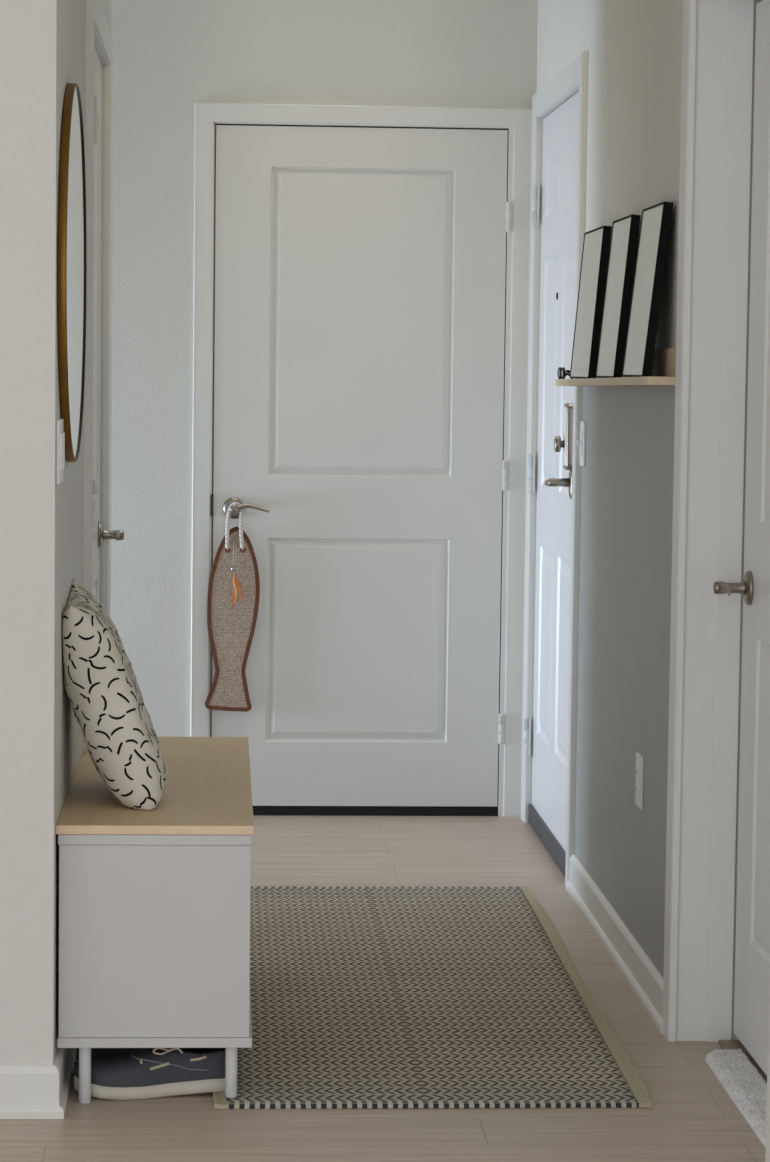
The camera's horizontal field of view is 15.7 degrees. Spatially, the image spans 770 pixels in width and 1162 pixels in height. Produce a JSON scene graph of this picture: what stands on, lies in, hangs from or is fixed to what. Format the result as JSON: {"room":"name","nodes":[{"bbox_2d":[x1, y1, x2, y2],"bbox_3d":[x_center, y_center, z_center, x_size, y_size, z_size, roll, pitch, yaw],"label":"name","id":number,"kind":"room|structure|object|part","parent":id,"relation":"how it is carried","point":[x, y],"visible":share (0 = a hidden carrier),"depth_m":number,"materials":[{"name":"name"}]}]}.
{"room":"entryway hallway","nodes":[
{"label":"entryway hallway","id":0,"kind":"room"},
{"bbox_2d":[0,0,110,1064],"bbox_3d":[-2.145,-0.501,5.984,3.000,2.740,2.305,0,4,-3],"label":"wall","id":1,"kind":"structure","parent":0,"point":[43,42],"depth_m":4.96,"materials":[{"name":"paint"}]},
{"bbox_2d":[0,1048,75,1118],"bbox_3d":[-2.113,0.868,5.434,3.021,0.093,1.040,0,4,-3],"label":"baseboard","id":2,"kind":"structure","parent":1,"relation":"attached to","point":[26,1091],"depth_m":5.01,"materials":[{"name":"wood"}]},
{"bbox_2d":[56,418,64,484],"bbox_3d":[-0.585,-0.234,5.035,0.009,0.116,0.117,0,4,-3],"label":"light switch","id":3,"kind":"object","parent":1,"relation":"attached to","point":[60,434],"visible":1,"depth_m":4.99,"materials":[{"name":"white plastic"}]},
{"bbox_2d":[57,83,86,461],"bbox_3d":[-0.593,-0.583,5.301,0.016,0.714,0.714,0,4,-3],"label":"round mirror","id":4,"kind":"object","parent":1,"relation":"attached to","point":[72,239],"visible":1,"depth_m":5.18,"materials":[{"name":"gold metal"}]},
{"bbox_2d":[67,87,84,458],"bbox_3d":[-0.592,-0.583,5.301,0.008,0.703,0.703,0,4,-3],"label":"mirror glass","id":5,"kind":"object","parent":4,"relation":"attached to","point":[75,133],"depth_m":5.29,"materials":[{"name":"white"}]},
{"bbox_2d":[83,0,112,751],"bbox_3d":[-0.713,-0.225,6.456,0.118,2.152,0.998,0,4,-3],"label":"door frame","id":6,"kind":"structure","parent":1,"relation":"attached to","point":[98,34],"depth_m":6.82,"materials":[{"name":"wood"}]},
{"bbox_2d":[92,46,123,603],"bbox_3d":[-0.666,-0.197,6.461,0.099,2.068,0.871,0,4,-3],"label":"door","id":7,"kind":"structure","parent":1,"relation":"in","point":[99,534],"depth_m":6.71,"materials":[{"name":"wood"}]},
{"bbox_3d":[-0.696,-0.113,6.827,0.011,0.064,0.064,0,4,-3],"label":"handle","id":8,"kind":"part","parent":7,"relation":"part of","materials":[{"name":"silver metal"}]},
{"bbox_3d":[-0.662,-0.109,6.784,0.052,0.028,0.120,0,4,-3],"label":"lever","id":9,"kind":"part","parent":7,"relation":"part of","materials":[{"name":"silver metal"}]},
{"bbox_2d":[111,0,537,815],"bbox_3d":[-1.598,-0.671,8.327,4.360,2.740,0.128,0,4,-3],"label":"wall","id":10,"kind":"structure","parent":0,"point":[170,56],"depth_m":8.30,"materials":[{"name":"paint"}]},
{"bbox_2d":[190,103,531,816],"bbox_3d":[-0.078,-0.354,8.422,1.005,2.130,0.119,0,4,-3],"label":"door frame","id":11,"kind":"structure","parent":10,"relation":"attached to","point":[518,122],"depth_m":8.35,"materials":[{"name":"wood"}]},
{"bbox_3d":[-0.519,-0.227,8.357,0.006,0.065,0.021,0,4,-3],"label":"strike plate","id":12,"kind":"part","parent":11,"relation":"part of","materials":[{"name":"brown metal"}]},
{"bbox_2d":[212,125,510,806],"bbox_3d":[-0.072,-0.332,8.356,0.881,2.036,0.107,0,4,-3],"label":"door","id":13,"kind":"structure","parent":10,"relation":"in","point":[360,273],"depth_m":8.37,"materials":[{"name":"wood"}]},
{"bbox_2d":[205,502,259,711],"bbox_3d":[-0.456,0.078,8.342,0.162,0.628,0.028,0,4,-3],"label":"fish decoration","id":14,"kind":"object","parent":13,"relation":"hanging from","point":[234,582],"visible":1,"depth_m":8.34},
{"bbox_3d":[-0.453,-0.218,8.355,0.064,0.064,0.011,0,4,-3],"label":"handle","id":15,"kind":"part","parent":13,"relation":"part of","materials":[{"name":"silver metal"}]},
{"bbox_3d":[-0.405,-0.217,8.322,0.121,0.031,0.060,0,4,-3],"label":"lever","id":16,"kind":"part","parent":13,"relation":"part of","materials":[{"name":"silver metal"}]},
{"bbox_2d":[0,815,765,1161],"bbox_3d":[-0.078,1.088,3.795,6.900,0.050,10.400,0,4,-3],"label":"floor","id":17,"kind":"structure","parent":0,"point":[691,1117],"depth_m":5.07,"materials":[{"name":"brown wood"}]},
{"bbox_2d":[76,1048,144,1061],"bbox_3d":[-0.439,0.896,5.303,0.295,0.097,0.107,0,4,-3],"label":"shoe","id":18,"kind":"object","parent":17,"relation":"on","point":[95,1052],"visible":0.08,"depth_m":5.26,"materials":[{"name":"fabric"}]},
{"bbox_2d":[74,1048,224,1099],"bbox_3d":[-0.428,0.905,5.182,0.299,0.097,0.107,0,4,-3],"label":"shoe","id":19,"kind":"object","parent":17,"relation":"on","point":[147,1073],"visible":0.8,"depth_m":5.15,"materials":[{"name":"fabric"}]},
{"bbox_2d":[56,737,253,1103],"bbox_3d":[-0.454,0.655,5.680,0.358,0.520,1.229,0,4,-3],"label":"storage bench","id":20,"kind":"object","parent":17,"relation":"on","point":[154,904],"visible":0.94,"depth_m":5.07,"materials":[{"name":"white laminate"}]},
{"bbox_3d":[-0.550,0.902,5.115,0.022,0.111,0.022,0,4,-3],"label":"leg","id":21,"kind":"part","parent":20,"relation":"part of","materials":[{"name":"white wood"}]},
{"bbox_2d":[62,579,165,809],"bbox_3d":[-0.516,0.212,5.382,0.192,0.406,0.440,0,4,-3],"label":"throw pillow","id":22,"kind":"object","parent":20,"relation":"on","point":[102,688],"visible":1,"depth_m":5.20,"materials":[{"name":"beige fabric"}]},
{"bbox_3d":[-0.419,0.655,5.077,0.346,0.354,0.018,0,4,-3],"label":"panel","id":23,"kind":"part","parent":20,"relation":"part of","materials":[{"name":"white laminate"}]},
{"bbox_3d":[-0.282,0.899,5.130,0.022,0.101,0.022,0,4,-3],"label":"leg","id":24,"kind":"part","parent":20,"relation":"part of","materials":[{"name":"white wood"}]},
{"bbox_2d":[213,885,651,1108],"bbox_3d":[0.034,0.877,6.182,0.821,0.012,2.163,0,4,-3],"label":"hallway rug","id":25,"kind":"object","parent":17,"relation":"on","point":[361,997],"visible":0.87,"depth_m":5.86,"materials":[{"name":"beige fabric"}]},
{"bbox_2d":[528,818,564,876],"bbox_3d":[0.509,0.756,7.871,0.104,0.014,0.998,0,4,-3],"label":"threshold","id":26,"kind":"object","parent":17,"relation":"on","point":[529,821],"visible":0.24,"depth_m":7.88,"materials":[{"name":"grey metal"}]},
{"bbox_2d":[705,1049,766,1147],"bbox_3d":[0.688,0.963,5.116,0.078,0.018,0.846,0,4,-3],"label":"mat","id":27,"kind":"object","parent":17,"relation":"on","point":[741,1080],"visible":0.94,"depth_m":5.25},
{"bbox_2d":[718,1040,766,1082],"bbox_3d":[0.735,0.968,5.141,0.065,0.006,1.002,0,4,-3],"label":"threshold","id":28,"kind":"object","parent":17,"relation":"on","point":[726,1044],"visible":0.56,"depth_m":5.57,"materials":[{"name":"brown wood"}]},
{"bbox_2d":[536,0,682,977],"bbox_3d":[0.729,-0.493,6.345,0.340,2.740,4.125,0,4,-3],"label":"wall","id":29,"kind":"structure","parent":0,"point":[634,47],"depth_m":6.38,"materials":[{"name":"paint"}]},
{"bbox_2d":[523,92,578,870],"bbox_3d":[0.464,-0.286,7.796,0.110,2.074,1.006,0,4,-3],"label":"door","id":30,"kind":"structure","parent":29,"relation":"in","point":[547,810],"depth_m":7.85,"materials":[{"name":"wood"}]},
{"bbox_3d":[0.458,-0.264,7.458,0.059,0.028,0.141,0,4,-3],"label":"lever","id":31,"kind":"part","parent":30,"relation":"part of","materials":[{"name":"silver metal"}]},
{"bbox_3d":[0.476,-0.383,7.391,0.002,0.156,0.060,0,4,-3],"label":"plate","id":32,"kind":"part","parent":30,"relation":"part of","materials":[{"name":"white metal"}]},
{"bbox_3d":[0.496,-0.257,7.402,0.012,0.080,0.052,0,4,-3],"label":"handle","id":33,"kind":"part","parent":30,"relation":"part of","materials":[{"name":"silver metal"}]},
{"bbox_2d":[521,51,588,885],"bbox_3d":[0.515,-0.317,7.788,0.118,2.166,1.155,0,4,-3],"label":"door frame","id":34,"kind":"structure","parent":29,"relation":"attached to","point":[572,79],"depth_m":7.89,"materials":[{"name":"wood"}]},
{"bbox_2d":[577,421,585,466],"bbox_3d":[0.502,-0.352,7.156,0.018,0.115,0.073,0,4,-3],"label":"light switch","id":35,"kind":"object","parent":29,"relation":"attached to","point":[582,442],"visible":1,"depth_m":7.14,"materials":[{"name":"white plastic"}]},
{"bbox_3d":[0.508,-0.352,7.156,0.006,0.115,0.073,0,4,-3],"label":"plate","id":36,"kind":"part","parent":35,"relation":"part of","materials":[{"name":"white plastic"}]},
{"bbox_2d":[566,854,662,1033],"bbox_3d":[0.529,0.820,6.494,0.021,0.093,1.595,0,4,-3],"label":"baseboard","id":37,"kind":"structure","parent":29,"relation":"attached to","point":[639,972],"depth_m":6.37,"materials":[{"name":"wood"}]},
{"bbox_2d":[555,348,675,385],"bbox_3d":[0.519,-0.486,6.400,0.072,0.088,1.573,0,4,-3],"label":"ledge","id":38,"kind":"object","parent":29,"relation":"attached to","point":[664,364],"visible":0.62,"depth_m":5.83,"materials":[{"name":"brown wood"}]},
{"bbox_2d":[557,367,572,378],"bbox_3d":[0.460,-0.529,7.108,0.027,0.032,0.135,0,4,-3],"label":"sunglasses","id":39,"kind":"object","parent":38,"relation":"on","point":[561,373],"visible":0.93,"depth_m":7.08,"materials":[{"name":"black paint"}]},
{"bbox_3d":[0.449,-0.529,7.107,0.007,0.032,0.133,0,4,-3],"label":"frame","id":40,"kind":"part","parent":39,"relation":"part of","materials":[{"name":"black paint"}]},
{"bbox_2d":[570,226,611,378],"bbox_3d":[0.496,-0.669,6.745,0.050,0.360,0.355,0,4,-3],"label":"framed picture","id":41,"kind":"object","parent":38,"relation":"on","point":[596,243],"visible":0.88,"depth_m":6.67,"materials":[{"name":"white paper"}]},
{"bbox_2d":[595,214,640,377],"bbox_3d":[0.524,-0.638,6.290,0.054,0.360,0.300,0,4,-3],"label":"framed picture","id":42,"kind":"object","parent":38,"relation":"on","point":[625,230],"visible":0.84,"depth_m":6.22,"materials":[{"name":"white paper"}]},
{"bbox_3d":[0.549,-0.494,6.401,0.012,0.071,1.573,0,4,-3],"label":"rail","id":43,"kind":"part","parent":38,"relation":"part of","materials":[{"name":"brown wood"}]},
{"bbox_2d":[622,201,672,376],"bbox_3d":[0.551,-0.608,5.864,0.058,0.360,0.295,0,4,-3],"label":"framed picture","id":44,"kind":"object","parent":38,"relation":"on","point":[655,226],"visible":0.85,"depth_m":5.80,"materials":[{"name":"white paper"}]},
{"bbox_2d":[635,752,643,808],"bbox_3d":[0.558,0.439,6.143,0.009,0.116,0.080,0,4,-3],"label":"power outlet","id":45,"kind":"object","parent":29,"relation":"attached to","point":[639,758],"visible":1,"depth_m":6.12,"materials":[{"name":"white plastic"}]},
{"bbox_2d":[635,765,638,795],"bbox_3d":[0.556,0.439,6.143,0.004,0.066,0.033,0,4,-3],"label":"socket","id":46,"kind":"object","parent":45,"relation":"attached to","point":[637,766],"depth_m":6.13,"materials":[{"name":"white plastic"}]},
{"bbox_2d":[662,0,769,1161],"bbox_3d":[0.701,-0.107,5.063,0.178,2.162,1.134,0,4,-3],"label":"door frame","id":47,"kind":"structure","parent":29,"relation":"attached to","point":[718,36],"depth_m":5.57,"materials":[{"name":"wood"}]},
{"bbox_2d":[713,0,769,1074],"bbox_3d":[0.726,-0.073,5.061,0.109,2.050,0.995,0,4,-3],"label":"door","id":48,"kind":"structure","parent":29,"relation":"in","point":[752,943],"depth_m":5.43,"materials":[{"name":"wood"}]},
{"bbox_3d":[0.680,0.017,5.441,0.062,0.028,0.125,0,4,-3],"label":"lever","id":49,"kind":"part","parent":48,"relation":"part of","materials":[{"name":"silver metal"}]},
{"bbox_3d":[0.714,0.014,5.491,0.011,0.068,0.068,0,4,-3],"label":"handle","id":50,"kind":"part","parent":48,"relation":"part of","materials":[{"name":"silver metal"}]}
]}

